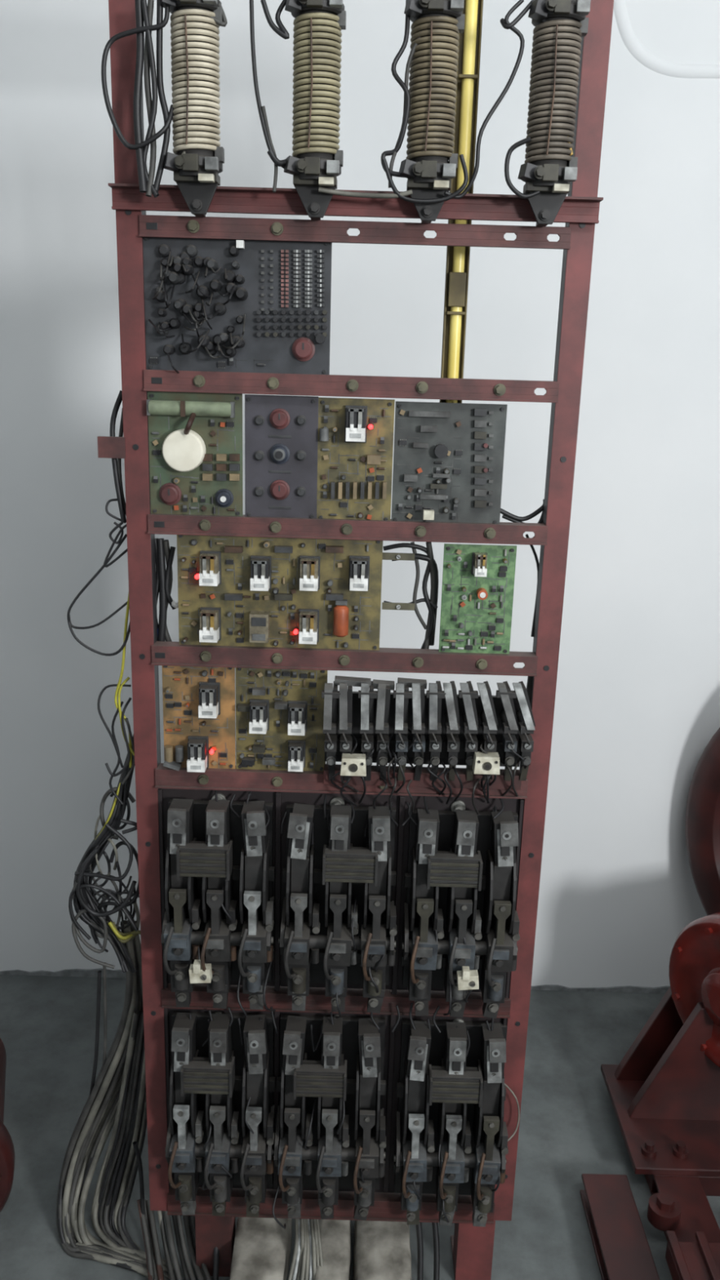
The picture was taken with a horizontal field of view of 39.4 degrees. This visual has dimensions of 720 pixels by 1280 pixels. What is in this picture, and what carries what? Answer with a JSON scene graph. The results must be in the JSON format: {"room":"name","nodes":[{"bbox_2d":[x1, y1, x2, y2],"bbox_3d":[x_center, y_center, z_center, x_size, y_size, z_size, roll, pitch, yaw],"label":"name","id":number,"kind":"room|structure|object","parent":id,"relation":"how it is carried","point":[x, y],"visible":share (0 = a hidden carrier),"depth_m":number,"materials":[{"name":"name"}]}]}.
{"room":"elevator machine room","nodes":[
{"label":"elevator machine room","id":0,"kind":"room"},
{"bbox_2d":[0,0,719,987],"bbox_3d":[0.095,-0.555,2.198,5.000,2.900,0.150,2,16,0],"label":"wall","id":1,"kind":"structure","parent":0,"point":[637,707],"depth_m":2.14,"materials":[{"name":"white paint"}]},
{"bbox_2d":[0,968,670,993],"bbox_3d":[0.045,0.850,2.507,4.980,0.025,0.005,2,16,0],"label":"baseboard","id":2,"kind":"structure","parent":1,"relation":"attached to","point":[67,972],"depth_m":2.51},
{"bbox_2d":[613,0,719,78],"bbox_3d":[0.682,-1.204,1.949,0.435,0.226,0.036,2,16,0],"label":"conduit","id":3,"kind":"object","parent":1,"relation":"attached to","point":[649,60],"visible":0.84,"depth_m":1.96,"materials":[{"name":"white plastic"}]},
{"bbox_2d":[0,974,719,1279],"bbox_3d":[0.036,1.509,0.363,5.300,0.100,4.790,2,16,0],"label":"floor","id":4,"kind":"structure","parent":0,"point":[569,1127],"depth_m":2.03,"materials":[{"name":"grey concrete"}]},
{"bbox_2d":[0,1037,14,1212],"bbox_3d":[-0.808,0.913,1.892,0.316,0.316,0.350,-2,16,-14],"label":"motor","id":5,"kind":"object","parent":4,"relation":"on","point":[6,1146],"visible":1,"depth_m":1.80,"materials":[{"name":"red metal"}]},
{"bbox_2d":[229,1217,292,1279],"bbox_3d":[-0.166,1.033,1.707,0.096,0.089,0.251,2,16,0],"label":"concrete block","id":6,"kind":"object","parent":4,"relation":"on","point":[262,1247],"visible":0.58,"depth_m":1.66,"materials":[{"name":"grey concrete"}]},
{"bbox_2d":[213,1218,439,1279],"bbox_3d":[-0.060,1.028,1.657,0.386,0.123,0.128,2,16,0],"label":"bunch","id":7,"kind":"object","parent":4,"relation":"on","point":[308,1252],"visible":0.84,"depth_m":1.64,"materials":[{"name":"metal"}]},
{"bbox_2d":[315,1219,351,1279],"bbox_3d":[-0.045,1.036,1.706,0.062,0.090,0.254,2,16,0],"label":"concrete block","id":8,"kind":"object","parent":4,"relation":"on","point":[335,1234],"visible":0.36,"depth_m":1.66,"materials":[{"name":"grey concrete"}]},
{"bbox_2d":[97,0,613,1279],"bbox_3d":[-0.040,0.086,1.460,0.636,2.053,0.116,2,16,0],"label":"equipment rack","id":9,"kind":"object","parent":4,"relation":"on","point":[472,1246],"visible":0.94,"depth_m":1.36,"materials":[{"name":"red metal"}]},
{"bbox_2d":[56,390,211,1279],"bbox_3d":[-0.373,0.359,1.567,0.360,1.455,0.160,10,18,29],"label":"cable bundle","id":10,"kind":"object","parent":9,"relation":"attached to","point":[117,1098],"visible":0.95,"depth_m":1.70,"materials":[{"name":"black rubber"}]},
{"bbox_2d":[160,0,224,217],"bbox_3d":[-0.197,-0.638,1.189,0.070,0.247,0.072,2,16,0],"label":"wire-wound resistor","id":11,"kind":"object","parent":9,"relation":"attached to","point":[194,37],"visible":1,"depth_m":1.18,"materials":[{"name":"beige ceramic"}]},
{"bbox_2d":[146,391,243,515],"bbox_3d":[-0.220,-0.242,1.325,0.125,0.164,0.042,2,16,0],"label":"board","id":12,"kind":"object","parent":9,"relation":"attached to","point":[195,439],"visible":1,"depth_m":1.34,"materials":[{"name":"green plastic"}]},
{"bbox_2d":[161,665,235,772],"bbox_3d":[-0.231,0.113,1.429,0.103,0.162,0.032,2,16,0],"label":"board","id":13,"kind":"object","parent":9,"relation":"attached to","point":[198,703],"visible":1,"depth_m":1.44,"materials":[{"name":"orange plastic"}]},
{"bbox_2d":[160,798,275,1017],"bbox_3d":[-0.208,0.407,1.477,0.167,0.354,0.097,2,16,0],"label":"electromagnetic contactor","id":14,"kind":"object","parent":9,"relation":"attached to","point":[218,925],"visible":1,"depth_m":1.46,"materials":[{"name":"metal"}]},
{"bbox_2d":[142,237,332,374],"bbox_3d":[-0.158,-0.424,1.276,0.240,0.171,0.038,2,16,0],"label":"circuit board","id":15,"kind":"object","parent":9,"relation":"attached to","point":[211,304],"visible":1,"depth_m":1.29,"materials":[{"name":"grey plastic"}]},
{"bbox_2d":[177,534,382,650],"bbox_3d":[-0.112,-0.062,1.379,0.282,0.162,0.032,2,16,0],"label":"board","id":16,"kind":"object","parent":9,"relation":"on","point":[238,591],"visible":1,"depth_m":1.39,"materials":[{"name":"yellow plastic"}]},
{"bbox_2d":[235,667,327,771],"bbox_3d":[-0.113,0.117,1.429,0.130,0.160,0.032,2,16,0],"label":"board","id":17,"kind":"object","parent":9,"relation":"on","point":[279,713],"visible":1,"depth_m":1.43,"materials":[{"name":"yellow plastic"}]},
{"bbox_2d":[244,394,318,518],"bbox_3d":[-0.105,-0.241,1.337,0.097,0.164,0.018,2,16,0],"label":"panel","id":18,"kind":"object","parent":9,"relation":"attached to","point":[282,432],"visible":1,"depth_m":1.34,"materials":[{"name":"grey plastic"}]},
{"bbox_2d":[283,0,346,220],"bbox_3d":[-0.054,-0.634,1.189,0.070,0.247,0.072,2,16,0],"label":"wire-wound resistor","id":19,"kind":"object","parent":9,"relation":"attached to","point":[316,162],"visible":1,"depth_m":1.17,"materials":[{"name":"beige ceramic"}]},
{"bbox_2d":[101,0,573,1147],"bbox_3d":[-0.024,0.019,1.401,0.596,1.601,0.103,2,16,0],"label":"wiring","id":20,"kind":"object","parent":9,"relation":"attached to","point":[144,14],"visible":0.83,"depth_m":1.20,"materials":[{"name":"black metal"}]},
{"bbox_2d":[278,803,396,1017],"bbox_3d":[-0.032,0.411,1.477,0.173,0.347,0.097,2,16,0],"label":"electromagnetic contactor","id":21,"kind":"object","parent":9,"relation":"attached to","point":[339,926],"visible":1,"depth_m":1.46,"materials":[{"name":"metal"}]},
{"bbox_2d":[157,788,524,1192],"bbox_3d":[-0.037,0.569,1.566,0.540,0.721,0.021,2,16,0],"label":"panel","id":22,"kind":"object","parent":9,"relation":"attached to","point":[280,800],"visible":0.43,"depth_m":1.52,"materials":[{"name":"metal"}]},
{"bbox_2d":[164,1011,275,1217],"bbox_3d":[-0.219,0.754,1.574,0.171,0.351,0.097,2,16,0],"label":"electromagnetic contactor","id":23,"kind":"object","parent":22,"relation":"attached to","point":[220,1136],"visible":0.98,"depth_m":1.55,"materials":[{"name":"metal"}]},
{"bbox_2d":[271,1013,386,1228],"bbox_3d":[-0.047,0.774,1.578,0.177,0.382,0.097,2,16,0],"label":"electromagnetic contactor","id":24,"kind":"object","parent":22,"relation":"attached to","point":[330,1134],"visible":1,"depth_m":1.56,"materials":[{"name":"metal"}]},
{"bbox_2d":[393,1019,508,1226],"bbox_3d":[0.143,0.770,1.575,0.177,0.357,0.097,2,16,0],"label":"electromagnetic contactor","id":25,"kind":"object","parent":22,"relation":"attached to","point":[451,1129],"visible":1,"depth_m":1.56,"materials":[{"name":"metal"}]},
{"bbox_2d":[400,808,519,1018],"bbox_3d":[0.148,0.413,1.476,0.170,0.334,0.097,2,16,0],"label":"electromagnetic contactor","id":26,"kind":"object","parent":22,"relation":"attached to","point":[460,934],"visible":1,"depth_m":1.46,"materials":[{"name":"metal"}]},
{"bbox_2d":[316,397,395,520],"bbox_3d":[-0.007,-0.235,1.330,0.100,0.164,0.032,2,16,0],"label":"circuit board","id":27,"kind":"object","parent":9,"relation":"attached to","point":[355,437],"visible":1,"depth_m":1.34,"materials":[{"name":"yellow plastic"}]},
{"bbox_2d":[321,675,535,790],"bbox_3d":[0.094,0.133,1.407,0.296,0.168,0.087,2,16,0],"label":"bank","id":28,"kind":"object","parent":9,"relation":"attached to","point":[371,716],"visible":0.97,"depth_m":1.39,"materials":[{"name":"metal"}]},
{"bbox_2d":[399,0,465,223],"bbox_3d":[0.083,-0.630,1.189,0.070,0.247,0.072,2,16,0],"label":"wire-wound resistor","id":29,"kind":"object","parent":9,"relation":"attached to","point":[428,171],"visible":0.99,"depth_m":1.17,"materials":[{"name":"brown ceramic"}]},
{"bbox_2d":[391,401,506,524],"bbox_3d":[0.118,-0.231,1.332,0.147,0.162,0.028,2,16,0],"label":"board","id":30,"kind":"object","parent":9,"relation":"attached to","point":[448,457],"visible":1,"depth_m":1.34,"materials":[{"name":"grey plastic"}]},
{"bbox_2d":[439,0,483,403],"bbox_3d":[0.131,-0.534,1.294,0.040,0.764,0.078,2,16,0],"label":"pipe","id":31,"kind":"object","parent":9,"relation":"attached to","point":[457,264],"visible":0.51,"depth_m":1.30,"materials":[{"name":"yellow metal"}]},
{"bbox_2d":[438,543,516,653],"bbox_3d":[0.162,-0.051,1.380,0.099,0.155,0.032,2,16,0],"label":"board","id":32,"kind":"object","parent":9,"relation":"attached to","point":[477,587],"visible":1,"depth_m":1.39,"materials":[{"name":"green plastic"}]},
{"bbox_2d":[517,0,591,226],"bbox_3d":[0.226,-0.626,1.189,0.070,0.247,0.072,2,16,0],"label":"wire-wound resistor","id":33,"kind":"object","parent":9,"relation":"attached to","point":[548,168],"visible":0.99,"depth_m":1.17,"materials":[{"name":"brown ceramic"}]},
{"bbox_2d":[353,1220,411,1279],"bbox_3d":[0.038,1.039,1.707,0.098,0.090,0.249,2,16,0],"label":"concrete block","id":34,"kind":"object","parent":4,"relation":"on","point":[381,1249],"visible":0.51,"depth_m":1.66,"materials":[{"name":"grey concrete"}]},
{"bbox_2d":[579,727,719,1279],"bbox_3d":[0.746,0.633,1.635,0.840,0.948,1.370,12,18,32],"label":"machine","id":35,"kind":"object","parent":4,"relation":"on","point":[664,1093],"visible":1,"depth_m":1.96,"materials":[{"name":"red paint"}]}
]}

